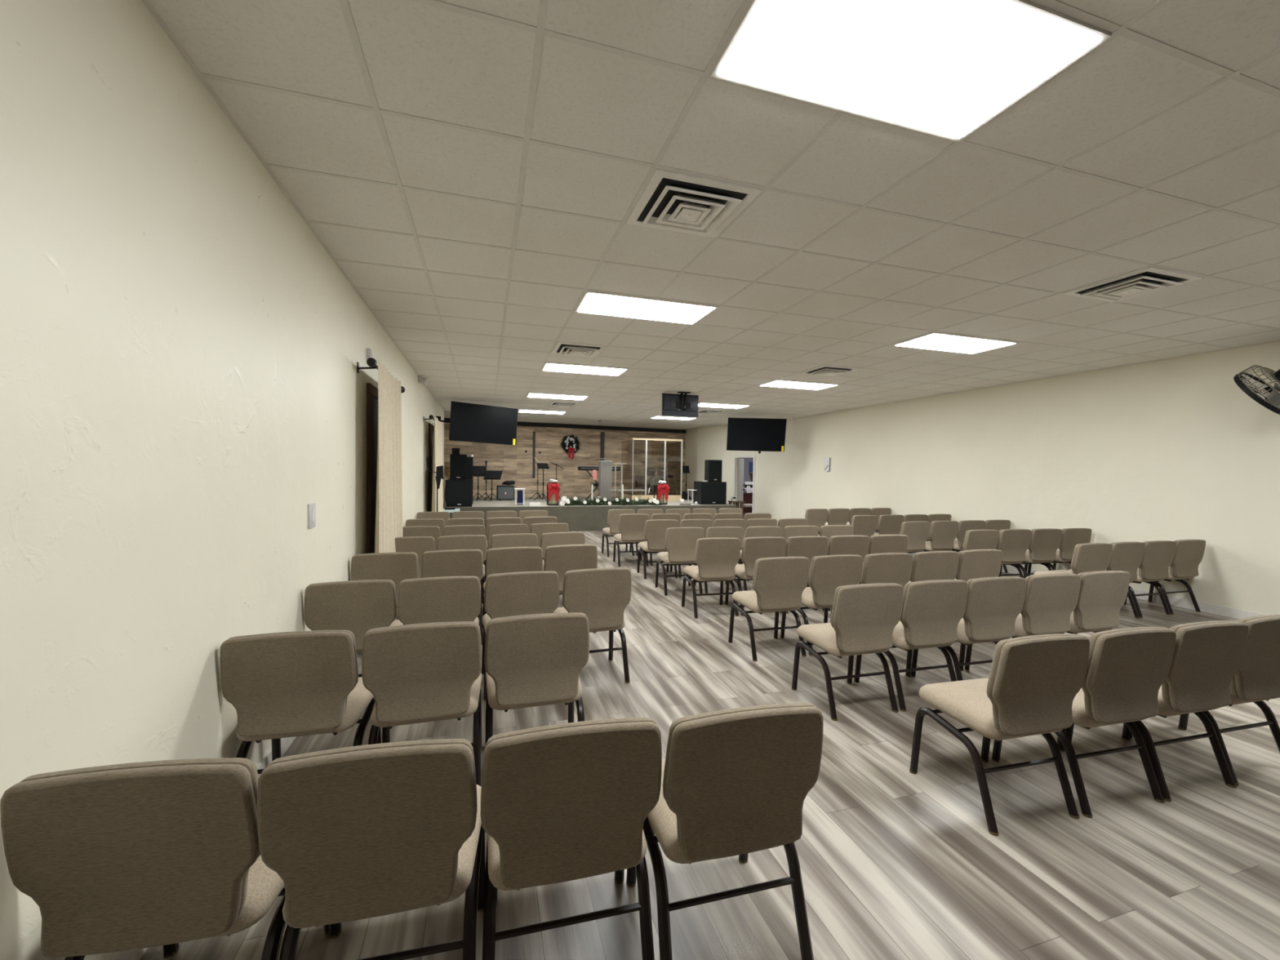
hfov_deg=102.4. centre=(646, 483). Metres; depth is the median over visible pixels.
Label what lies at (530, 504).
box
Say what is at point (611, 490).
table
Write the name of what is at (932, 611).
chair
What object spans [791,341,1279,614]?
wall
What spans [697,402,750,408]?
recessed light
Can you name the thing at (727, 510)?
chair
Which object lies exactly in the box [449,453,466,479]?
loudspeaker
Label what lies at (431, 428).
door
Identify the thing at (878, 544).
chair
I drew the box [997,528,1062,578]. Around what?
chair
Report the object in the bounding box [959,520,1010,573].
chair
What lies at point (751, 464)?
picture
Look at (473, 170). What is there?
ceiling
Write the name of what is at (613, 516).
chair
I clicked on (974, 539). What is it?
chair
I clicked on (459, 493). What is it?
subwoofer
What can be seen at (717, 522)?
chair
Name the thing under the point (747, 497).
desk
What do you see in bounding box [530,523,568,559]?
chair
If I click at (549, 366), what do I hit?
recessed light
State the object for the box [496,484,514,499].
amplifier
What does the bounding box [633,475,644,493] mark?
drum
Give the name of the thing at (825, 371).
ceiling vent
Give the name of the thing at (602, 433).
wall bar
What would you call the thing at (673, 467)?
cymbal stand
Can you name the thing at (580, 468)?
keyboard
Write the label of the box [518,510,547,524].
chair
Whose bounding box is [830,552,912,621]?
chair
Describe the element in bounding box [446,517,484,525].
chair
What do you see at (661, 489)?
bow
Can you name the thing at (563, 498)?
flower
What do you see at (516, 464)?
wall
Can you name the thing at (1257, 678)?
chair
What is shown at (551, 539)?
chair
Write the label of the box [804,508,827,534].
chair
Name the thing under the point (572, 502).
garland
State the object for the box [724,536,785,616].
chair
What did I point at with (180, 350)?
wall
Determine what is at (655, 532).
chair
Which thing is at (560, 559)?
chair
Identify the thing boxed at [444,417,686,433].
trim
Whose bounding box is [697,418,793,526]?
wall
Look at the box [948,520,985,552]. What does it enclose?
chair
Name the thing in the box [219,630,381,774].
chair
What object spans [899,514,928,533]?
chair
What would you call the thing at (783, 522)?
chair
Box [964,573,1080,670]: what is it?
chair
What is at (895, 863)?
floor
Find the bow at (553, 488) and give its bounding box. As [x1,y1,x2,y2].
[547,479,559,502]
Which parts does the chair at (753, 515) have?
backrest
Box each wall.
[0,0,444,959]
[444,422,685,497]
[684,427,697,498]
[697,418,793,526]
[739,457,753,481]
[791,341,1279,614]
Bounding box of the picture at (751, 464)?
[748,462,753,474]
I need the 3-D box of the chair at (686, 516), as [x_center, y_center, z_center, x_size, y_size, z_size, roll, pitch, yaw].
[0.799,0.925,8.894,0.508,0.864,0.532,0,2,-14]
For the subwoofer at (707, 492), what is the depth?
14.51 m
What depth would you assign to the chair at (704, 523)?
7.60 m
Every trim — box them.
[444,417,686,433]
[733,455,755,512]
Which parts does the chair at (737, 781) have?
leg, rail, leg, seat, backrest, leg, leg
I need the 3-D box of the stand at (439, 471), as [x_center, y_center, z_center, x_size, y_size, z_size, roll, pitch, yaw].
[-3.568,0.491,8.757,0.364,1.602,0.320,0,2,-17]
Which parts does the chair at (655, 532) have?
leg, leg, seat, backrest, leg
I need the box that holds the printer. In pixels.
[743,481,752,492]
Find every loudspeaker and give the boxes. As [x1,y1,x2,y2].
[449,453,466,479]
[704,459,722,481]
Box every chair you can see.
[0,757,328,959]
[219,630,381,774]
[257,738,485,959]
[304,579,403,677]
[351,551,418,625]
[361,621,482,786]
[395,536,435,577]
[397,576,480,625]
[402,525,440,551]
[404,518,444,536]
[416,511,449,526]
[421,549,483,645]
[436,534,487,604]
[443,524,485,565]
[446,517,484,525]
[451,511,484,519]
[480,717,662,959]
[481,571,559,700]
[482,546,542,628]
[484,517,521,571]
[484,524,528,577]
[484,612,589,745]
[485,511,516,540]
[490,533,537,548]
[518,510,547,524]
[523,516,557,533]
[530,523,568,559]
[540,532,585,571]
[543,544,597,632]
[553,567,631,683]
[601,509,635,557]
[613,513,648,567]
[626,702,823,959]
[629,508,663,555]
[636,519,678,579]
[644,513,680,565]
[654,527,703,595]
[665,508,690,519]
[670,519,712,577]
[681,537,740,618]
[683,513,711,519]
[692,508,716,527]
[693,526,743,593]
[712,513,742,526]
[713,519,745,561]
[718,507,742,514]
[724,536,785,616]
[728,556,808,661]
[731,525,781,591]
[740,518,777,550]
[741,512,771,547]
[777,518,808,537]
[780,554,862,655]
[782,525,818,548]
[784,536,827,613]
[791,582,903,720]
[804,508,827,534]
[806,535,869,611]
[819,524,853,546]
[824,508,849,525]
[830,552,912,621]
[846,507,871,525]
[850,515,877,537]
[853,579,968,711]
[862,534,908,564]
[870,507,891,531]
[873,514,903,535]
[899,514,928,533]
[899,520,930,553]
[907,551,959,582]
[909,633,1090,835]
[910,576,1026,680]
[922,520,958,551]
[926,514,951,541]
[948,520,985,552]
[954,549,1002,581]
[958,529,999,553]
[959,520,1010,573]
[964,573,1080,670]
[991,626,1176,817]
[996,528,1031,577]
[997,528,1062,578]
[1026,528,1091,576]
[1033,542,1112,575]
[1066,570,1129,634]
[1066,620,1248,801]
[1067,542,1144,618]
[1124,539,1205,614]
[1128,540,1176,617]
[1129,613,1279,785]
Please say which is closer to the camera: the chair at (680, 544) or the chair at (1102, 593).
the chair at (1102, 593)
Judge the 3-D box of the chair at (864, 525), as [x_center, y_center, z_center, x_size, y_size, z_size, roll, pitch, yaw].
[3.667,0.963,9.056,0.508,0.864,0.532,0,2,-17]
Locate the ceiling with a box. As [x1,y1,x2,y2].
[141,0,1279,430]
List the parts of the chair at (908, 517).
backrest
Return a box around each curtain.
[374,360,402,618]
[431,416,443,511]
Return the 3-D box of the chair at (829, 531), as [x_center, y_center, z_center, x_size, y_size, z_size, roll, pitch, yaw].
[2.543,0.994,7.283,0.508,0.864,0.532,0,2,-14]
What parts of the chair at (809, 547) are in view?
backrest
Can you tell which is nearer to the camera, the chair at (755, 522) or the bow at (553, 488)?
the chair at (755, 522)
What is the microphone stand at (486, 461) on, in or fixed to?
on the stage platform at (578, 517)
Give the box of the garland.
[564,497,664,505]
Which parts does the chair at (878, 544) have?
backrest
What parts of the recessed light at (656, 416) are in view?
frame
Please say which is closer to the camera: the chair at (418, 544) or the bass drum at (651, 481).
the chair at (418, 544)
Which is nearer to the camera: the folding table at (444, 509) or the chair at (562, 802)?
the chair at (562, 802)
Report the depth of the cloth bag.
15.08 m
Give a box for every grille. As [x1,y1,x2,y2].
[453,448,458,453]
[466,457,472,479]
[709,461,721,480]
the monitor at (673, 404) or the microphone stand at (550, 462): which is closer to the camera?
the monitor at (673, 404)
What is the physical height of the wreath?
1.039 m
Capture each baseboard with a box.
[108,736,296,959]
[817,533,1266,619]
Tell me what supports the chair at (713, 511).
on the floor
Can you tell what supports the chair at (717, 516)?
on the floor
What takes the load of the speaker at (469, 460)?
on the stage platform at (578, 517)
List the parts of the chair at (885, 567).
backrest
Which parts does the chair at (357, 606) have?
backrest, seat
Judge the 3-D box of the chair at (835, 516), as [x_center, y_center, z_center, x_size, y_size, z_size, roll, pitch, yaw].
[3.784,0.923,10.589,0.508,0.864,0.532,0,2,-19]
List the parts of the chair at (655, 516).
leg, backrest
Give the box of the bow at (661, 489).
[657,480,669,501]
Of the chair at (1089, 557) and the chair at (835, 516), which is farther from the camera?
the chair at (835, 516)
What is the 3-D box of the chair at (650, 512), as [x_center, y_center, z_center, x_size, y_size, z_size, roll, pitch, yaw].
[-0.010,0.891,9.726,0.508,0.864,0.532,0,2,-18]
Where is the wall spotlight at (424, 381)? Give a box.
[417,375,429,385]
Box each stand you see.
[426,465,444,511]
[472,466,487,501]
[476,460,490,500]
[483,470,502,500]
[528,457,547,499]
[533,462,549,501]
[550,462,564,498]
[638,460,648,493]
[668,466,677,493]
[682,465,691,497]
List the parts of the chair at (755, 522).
backrest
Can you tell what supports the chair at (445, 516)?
on the floor
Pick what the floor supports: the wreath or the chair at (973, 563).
the chair at (973, 563)
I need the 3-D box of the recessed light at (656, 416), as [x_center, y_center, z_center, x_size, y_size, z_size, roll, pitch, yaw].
[0.750,-1.852,14.539,1.191,0.018,0.582,0,2,-17]
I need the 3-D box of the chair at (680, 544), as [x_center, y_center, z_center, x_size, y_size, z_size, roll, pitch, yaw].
[0.424,0.977,6.758,0.508,0.864,0.532,0,2,-14]
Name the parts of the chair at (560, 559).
backrest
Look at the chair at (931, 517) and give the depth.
9.27 m
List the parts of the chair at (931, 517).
backrest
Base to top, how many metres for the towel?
0.332 m
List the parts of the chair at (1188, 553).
leg, leg, seat, backrest, leg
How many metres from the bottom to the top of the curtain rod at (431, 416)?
0.110 m
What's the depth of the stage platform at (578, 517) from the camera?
13.23 m
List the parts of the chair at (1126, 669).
leg, leg, leg, seat, backrest, leg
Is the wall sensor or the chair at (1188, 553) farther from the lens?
the chair at (1188, 553)
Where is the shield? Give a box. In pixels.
[620,437,682,494]
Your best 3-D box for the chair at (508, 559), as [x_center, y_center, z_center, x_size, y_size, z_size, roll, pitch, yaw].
[-1.285,1.002,4.903,0.508,0.864,0.532,0,2,-21]
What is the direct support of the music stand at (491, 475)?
on the stage platform at (578, 517)
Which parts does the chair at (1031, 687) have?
leg, rail, leg, leg, seat, backrest, leg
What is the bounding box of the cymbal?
[657,457,671,462]
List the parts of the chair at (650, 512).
leg, backrest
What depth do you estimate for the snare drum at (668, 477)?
16.82 m
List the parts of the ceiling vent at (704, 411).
frame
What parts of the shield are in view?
post, post, frame, post, post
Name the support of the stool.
on the floor
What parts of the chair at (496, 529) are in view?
backrest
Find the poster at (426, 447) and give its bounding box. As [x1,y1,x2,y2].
[425,446,428,471]
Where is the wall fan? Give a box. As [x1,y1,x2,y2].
[1233,364,1279,414]
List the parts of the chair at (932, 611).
leg, leg, leg, seat, backrest, leg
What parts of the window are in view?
pane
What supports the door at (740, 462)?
in the wall at (773, 469)
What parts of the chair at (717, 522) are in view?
backrest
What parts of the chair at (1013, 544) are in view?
seat, backrest, leg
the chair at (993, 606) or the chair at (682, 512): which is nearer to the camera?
the chair at (993, 606)
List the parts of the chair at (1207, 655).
leg, leg, leg, seat, backrest, leg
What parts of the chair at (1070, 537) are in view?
leg, leg, seat, backrest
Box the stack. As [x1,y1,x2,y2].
[516,490,523,504]
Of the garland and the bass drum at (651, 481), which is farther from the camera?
the bass drum at (651, 481)
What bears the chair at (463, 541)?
on the floor
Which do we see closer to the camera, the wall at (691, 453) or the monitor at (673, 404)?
the monitor at (673, 404)
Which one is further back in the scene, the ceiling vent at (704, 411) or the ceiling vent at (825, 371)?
the ceiling vent at (704, 411)
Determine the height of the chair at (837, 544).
0.864 m
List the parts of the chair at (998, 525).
backrest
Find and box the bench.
[592,483,598,498]
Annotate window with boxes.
[366,382,377,553]
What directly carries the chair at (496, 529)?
on the floor
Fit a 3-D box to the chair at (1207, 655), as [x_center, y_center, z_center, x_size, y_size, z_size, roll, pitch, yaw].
[2.730,1.118,2.797,0.508,0.864,0.532,0,2,-15]
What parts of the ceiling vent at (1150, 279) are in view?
plate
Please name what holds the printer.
on the desk at (747, 497)
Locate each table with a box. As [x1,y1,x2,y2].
[443,508,459,512]
[514,488,525,506]
[610,489,645,490]
[688,489,697,502]
[728,500,744,519]
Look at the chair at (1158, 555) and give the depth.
5.84 m
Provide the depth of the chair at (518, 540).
5.62 m
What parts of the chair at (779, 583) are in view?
leg, rail, leg, seat, leg, backrest, leg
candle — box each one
[550,493,555,503]
[622,484,623,500]
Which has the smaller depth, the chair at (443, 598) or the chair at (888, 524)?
the chair at (443, 598)
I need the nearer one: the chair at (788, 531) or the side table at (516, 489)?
the chair at (788, 531)
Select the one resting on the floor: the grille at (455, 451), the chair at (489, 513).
the chair at (489, 513)
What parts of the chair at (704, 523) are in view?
leg, backrest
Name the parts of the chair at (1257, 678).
leg, leg, seat, backrest, leg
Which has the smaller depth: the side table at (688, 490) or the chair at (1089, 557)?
the chair at (1089, 557)
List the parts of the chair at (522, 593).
leg, rail, leg, seat, backrest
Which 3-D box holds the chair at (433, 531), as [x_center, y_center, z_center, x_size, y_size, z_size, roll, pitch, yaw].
[-2.848,0.938,6.441,0.508,0.864,0.532,0,2,-21]
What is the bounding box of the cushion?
[743,503,752,506]
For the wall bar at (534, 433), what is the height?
1.508 m
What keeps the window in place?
in the wall at (180, 350)
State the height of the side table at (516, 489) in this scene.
0.429 m
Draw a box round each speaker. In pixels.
[452,448,459,454]
[466,457,473,504]
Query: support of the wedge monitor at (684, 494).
on the stage platform at (578, 517)
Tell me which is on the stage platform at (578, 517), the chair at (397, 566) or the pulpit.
the pulpit
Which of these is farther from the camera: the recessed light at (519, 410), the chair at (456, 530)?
the recessed light at (519, 410)
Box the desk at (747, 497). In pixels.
[742,492,752,513]
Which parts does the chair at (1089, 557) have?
seat, backrest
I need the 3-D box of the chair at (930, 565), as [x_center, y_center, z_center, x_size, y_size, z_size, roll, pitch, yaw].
[2.624,1.056,5.030,0.508,0.864,0.532,0,2,-16]
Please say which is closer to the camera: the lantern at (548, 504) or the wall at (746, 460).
the lantern at (548, 504)
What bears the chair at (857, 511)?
on the floor
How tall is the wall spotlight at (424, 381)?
0.166 m
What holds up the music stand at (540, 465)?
on the stage platform at (578, 517)
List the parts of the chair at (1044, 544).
leg, leg, seat, backrest, leg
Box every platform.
[443,497,737,531]
[619,492,681,501]
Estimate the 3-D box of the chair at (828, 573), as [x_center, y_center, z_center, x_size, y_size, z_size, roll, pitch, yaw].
[1.593,1.049,4.727,0.508,0.864,0.532,0,2,-16]
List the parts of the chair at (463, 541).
backrest, leg, leg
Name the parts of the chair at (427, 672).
leg, leg, backrest, seat, leg, rail, leg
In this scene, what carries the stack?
on the stage platform at (578, 517)
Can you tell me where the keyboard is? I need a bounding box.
[577,466,620,500]
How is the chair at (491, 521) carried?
on the floor
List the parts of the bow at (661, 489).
fleece trim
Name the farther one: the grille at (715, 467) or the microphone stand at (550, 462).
the microphone stand at (550, 462)
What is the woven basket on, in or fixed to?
on the printer
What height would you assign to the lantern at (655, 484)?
0.659 m
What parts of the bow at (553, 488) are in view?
fleece trim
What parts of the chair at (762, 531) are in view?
leg, backrest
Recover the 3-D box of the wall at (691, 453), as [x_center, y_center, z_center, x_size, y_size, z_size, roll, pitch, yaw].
[1.602,-0.422,18.452,0.120,3.065,1.364,0,2,-16]
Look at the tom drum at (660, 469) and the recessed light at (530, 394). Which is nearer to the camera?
the recessed light at (530, 394)
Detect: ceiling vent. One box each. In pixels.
[549,401,577,407]
[551,342,606,357]
[595,419,617,422]
[626,168,761,238]
[697,409,725,414]
[800,364,859,376]
[1062,266,1203,302]
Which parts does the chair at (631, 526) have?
leg, leg, seat, backrest, leg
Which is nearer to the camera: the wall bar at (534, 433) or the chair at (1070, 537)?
the chair at (1070, 537)
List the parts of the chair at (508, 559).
leg, backrest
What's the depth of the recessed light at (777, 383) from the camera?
8.65 m
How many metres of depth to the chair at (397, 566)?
4.27 m
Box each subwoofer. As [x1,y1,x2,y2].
[445,479,473,506]
[693,481,726,504]
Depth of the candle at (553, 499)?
13.34 m
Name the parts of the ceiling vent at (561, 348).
plate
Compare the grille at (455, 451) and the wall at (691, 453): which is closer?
the grille at (455, 451)
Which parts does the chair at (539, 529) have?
backrest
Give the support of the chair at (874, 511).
on the floor
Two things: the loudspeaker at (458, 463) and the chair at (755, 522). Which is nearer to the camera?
the chair at (755, 522)
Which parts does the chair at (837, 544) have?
backrest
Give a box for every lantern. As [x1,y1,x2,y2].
[546,482,559,505]
[653,483,667,504]
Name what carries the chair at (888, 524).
on the floor
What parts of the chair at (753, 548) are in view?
leg, leg, seat, backrest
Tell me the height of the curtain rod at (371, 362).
0.110 m
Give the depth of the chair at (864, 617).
3.35 m
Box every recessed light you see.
[517,408,566,413]
[526,392,588,399]
[542,362,628,376]
[575,290,718,324]
[651,415,696,420]
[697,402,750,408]
[711,0,1111,142]
[758,379,839,390]
[892,332,1018,354]
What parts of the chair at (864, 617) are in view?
leg, rail, leg, seat, leg, backrest, leg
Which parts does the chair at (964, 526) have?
seat, backrest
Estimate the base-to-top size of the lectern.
1.133 m
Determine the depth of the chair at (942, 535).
7.96 m
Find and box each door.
[428,422,434,511]
[736,457,745,508]
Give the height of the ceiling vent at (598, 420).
0.056 m
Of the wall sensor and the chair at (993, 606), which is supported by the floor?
the chair at (993, 606)
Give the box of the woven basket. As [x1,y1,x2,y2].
[748,472,752,481]
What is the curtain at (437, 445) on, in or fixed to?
hanging from the curtain rod at (431, 416)
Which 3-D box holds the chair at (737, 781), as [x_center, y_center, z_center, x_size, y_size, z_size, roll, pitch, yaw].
[0.238,1.109,1.786,0.508,0.864,0.532,0,2,-15]
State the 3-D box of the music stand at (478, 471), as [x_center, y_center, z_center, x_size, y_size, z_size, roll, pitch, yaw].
[-4.798,-0.010,14.693,0.478,0.989,0.445,0,2,-17]
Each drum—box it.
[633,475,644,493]
[646,466,656,476]
[646,475,668,493]
[657,466,666,476]
[665,474,675,493]
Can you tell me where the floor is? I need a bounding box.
[139,513,1279,959]
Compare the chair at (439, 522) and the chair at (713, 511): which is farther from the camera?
the chair at (713, 511)
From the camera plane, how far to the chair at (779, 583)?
4.36 m
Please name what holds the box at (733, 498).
on the wooden table at (737, 502)
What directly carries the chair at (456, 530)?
on the floor
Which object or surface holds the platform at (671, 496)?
on the stage platform at (578, 517)
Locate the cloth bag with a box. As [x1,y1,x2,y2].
[502,480,515,484]
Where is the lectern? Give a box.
[613,462,626,499]
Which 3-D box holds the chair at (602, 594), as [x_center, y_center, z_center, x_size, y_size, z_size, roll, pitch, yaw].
[-0.434,1.040,3.953,0.508,0.864,0.532,0,2,-19]
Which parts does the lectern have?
post, post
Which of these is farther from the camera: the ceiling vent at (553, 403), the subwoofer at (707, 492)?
the subwoofer at (707, 492)
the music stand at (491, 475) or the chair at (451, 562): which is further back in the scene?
the music stand at (491, 475)
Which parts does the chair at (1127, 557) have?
backrest, leg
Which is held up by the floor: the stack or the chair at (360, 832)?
the chair at (360, 832)
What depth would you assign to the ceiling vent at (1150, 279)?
3.90 m
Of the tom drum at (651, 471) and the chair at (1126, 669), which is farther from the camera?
the tom drum at (651, 471)
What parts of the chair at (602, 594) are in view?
seat, backrest, leg, leg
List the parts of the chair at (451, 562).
backrest, leg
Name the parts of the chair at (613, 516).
leg, leg, seat, backrest, leg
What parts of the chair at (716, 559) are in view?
leg, rail, leg, seat, backrest, leg, leg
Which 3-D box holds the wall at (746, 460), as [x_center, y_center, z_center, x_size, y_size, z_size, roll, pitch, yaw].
[3.595,-0.454,20.683,4.800,3.065,0.150,0,2,-17]
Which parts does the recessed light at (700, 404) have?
frame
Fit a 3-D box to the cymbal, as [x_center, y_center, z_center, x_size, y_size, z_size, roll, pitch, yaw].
[0.580,-0.288,16.945,0.472,1.188,0.461,0,2,-17]
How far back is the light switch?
3.25 m
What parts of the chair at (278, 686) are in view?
leg, leg, backrest, seat, leg, rail, leg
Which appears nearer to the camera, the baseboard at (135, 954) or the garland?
the baseboard at (135, 954)
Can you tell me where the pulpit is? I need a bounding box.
[594,457,613,501]
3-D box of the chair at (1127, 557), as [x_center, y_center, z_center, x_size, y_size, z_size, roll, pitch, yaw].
[5.231,1.070,5.923,0.508,0.864,0.532,0,2,-16]
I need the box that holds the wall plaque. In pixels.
[823,457,831,471]
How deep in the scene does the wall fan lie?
5.26 m
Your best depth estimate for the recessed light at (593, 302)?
4.66 m
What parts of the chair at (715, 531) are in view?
leg, backrest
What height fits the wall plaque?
0.370 m
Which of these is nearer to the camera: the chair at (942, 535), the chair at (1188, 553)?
the chair at (1188, 553)
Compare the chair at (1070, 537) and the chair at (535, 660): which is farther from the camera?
the chair at (1070, 537)
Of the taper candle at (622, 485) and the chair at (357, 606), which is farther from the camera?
the taper candle at (622, 485)
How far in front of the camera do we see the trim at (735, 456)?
15.57 m
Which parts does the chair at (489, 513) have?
backrest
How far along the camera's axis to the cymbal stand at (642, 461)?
16.17 m
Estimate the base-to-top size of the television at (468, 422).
0.882 m
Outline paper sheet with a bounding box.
[746,485,750,493]
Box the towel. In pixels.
[592,470,597,480]
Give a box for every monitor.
[662,391,698,417]
[681,491,692,499]
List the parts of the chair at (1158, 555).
leg, seat, backrest, leg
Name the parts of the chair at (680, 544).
leg, leg, seat, backrest, leg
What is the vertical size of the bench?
0.500 m
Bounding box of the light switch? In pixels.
[307,502,315,528]
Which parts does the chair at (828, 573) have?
leg, leg, seat, leg, backrest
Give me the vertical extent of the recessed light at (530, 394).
0.018 m
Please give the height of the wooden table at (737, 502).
0.715 m
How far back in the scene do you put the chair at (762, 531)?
6.77 m
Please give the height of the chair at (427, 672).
0.864 m
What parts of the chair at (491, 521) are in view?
backrest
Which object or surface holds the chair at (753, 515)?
on the floor
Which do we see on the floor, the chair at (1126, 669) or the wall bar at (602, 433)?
the chair at (1126, 669)
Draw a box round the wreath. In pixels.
[560,434,580,459]
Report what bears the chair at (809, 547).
on the floor
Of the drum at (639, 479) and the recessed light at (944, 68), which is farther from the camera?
the drum at (639, 479)
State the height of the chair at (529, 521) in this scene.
0.864 m
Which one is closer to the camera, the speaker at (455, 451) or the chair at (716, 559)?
the chair at (716, 559)
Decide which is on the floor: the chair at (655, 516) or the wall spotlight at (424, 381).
the chair at (655, 516)
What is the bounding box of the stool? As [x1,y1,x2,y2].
[743,503,752,513]
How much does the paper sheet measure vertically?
0.260 m
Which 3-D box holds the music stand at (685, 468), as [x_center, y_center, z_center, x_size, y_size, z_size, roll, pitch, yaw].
[1.353,-0.051,17.295,0.478,1.109,0.445,0,2,-17]
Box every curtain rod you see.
[356,357,404,393]
[423,414,434,426]
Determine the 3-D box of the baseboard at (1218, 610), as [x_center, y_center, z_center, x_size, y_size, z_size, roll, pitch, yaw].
[6.055,1.409,7.785,0.020,0.110,13.760,0,2,-17]
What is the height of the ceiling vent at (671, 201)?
0.056 m
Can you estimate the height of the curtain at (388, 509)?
2.452 m
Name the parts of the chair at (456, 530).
backrest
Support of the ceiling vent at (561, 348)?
in the ceiling
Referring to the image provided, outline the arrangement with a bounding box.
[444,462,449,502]
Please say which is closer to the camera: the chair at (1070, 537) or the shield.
the chair at (1070, 537)
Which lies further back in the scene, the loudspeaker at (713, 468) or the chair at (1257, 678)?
the loudspeaker at (713, 468)
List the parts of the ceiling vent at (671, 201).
plate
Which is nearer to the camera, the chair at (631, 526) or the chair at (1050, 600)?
the chair at (1050, 600)
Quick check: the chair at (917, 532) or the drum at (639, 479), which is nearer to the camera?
the chair at (917, 532)
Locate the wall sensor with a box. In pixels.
[366,347,373,359]
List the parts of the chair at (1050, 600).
leg, seat, backrest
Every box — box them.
[528,502,541,506]
[731,496,736,501]
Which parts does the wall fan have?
blade, blade, blade, motor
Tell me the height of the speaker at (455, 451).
0.150 m
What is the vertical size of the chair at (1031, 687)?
0.864 m
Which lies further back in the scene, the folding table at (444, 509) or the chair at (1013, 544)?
the folding table at (444, 509)
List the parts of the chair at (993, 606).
leg, leg, leg, seat, backrest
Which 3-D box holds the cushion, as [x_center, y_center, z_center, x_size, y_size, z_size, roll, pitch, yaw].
[3.587,0.773,18.230,0.440,0.100,0.400,0,2,-17]
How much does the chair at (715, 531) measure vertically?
0.864 m
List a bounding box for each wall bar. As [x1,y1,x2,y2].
[533,431,535,478]
[600,431,604,460]
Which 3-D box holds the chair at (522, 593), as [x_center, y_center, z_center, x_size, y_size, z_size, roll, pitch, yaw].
[-0.940,1.038,3.791,0.508,0.864,0.532,0,2,-19]
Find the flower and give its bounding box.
[560,496,567,501]
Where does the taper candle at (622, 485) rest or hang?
on the stage platform at (578, 517)
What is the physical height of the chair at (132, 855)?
0.864 m
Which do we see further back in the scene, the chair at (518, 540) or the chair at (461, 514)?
the chair at (461, 514)
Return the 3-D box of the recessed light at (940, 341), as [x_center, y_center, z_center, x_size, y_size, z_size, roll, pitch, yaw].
[3.476,-1.577,5.815,1.191,0.018,0.582,0,2,-17]
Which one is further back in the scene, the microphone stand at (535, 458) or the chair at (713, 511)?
the microphone stand at (535, 458)
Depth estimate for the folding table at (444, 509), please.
11.48 m
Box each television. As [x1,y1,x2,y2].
[435,400,517,445]
[726,417,786,453]
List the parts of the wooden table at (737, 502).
leg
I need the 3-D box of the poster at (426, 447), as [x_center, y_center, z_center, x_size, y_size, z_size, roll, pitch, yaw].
[-4.112,-0.454,9.627,0.015,0.460,0.500,0,2,-17]

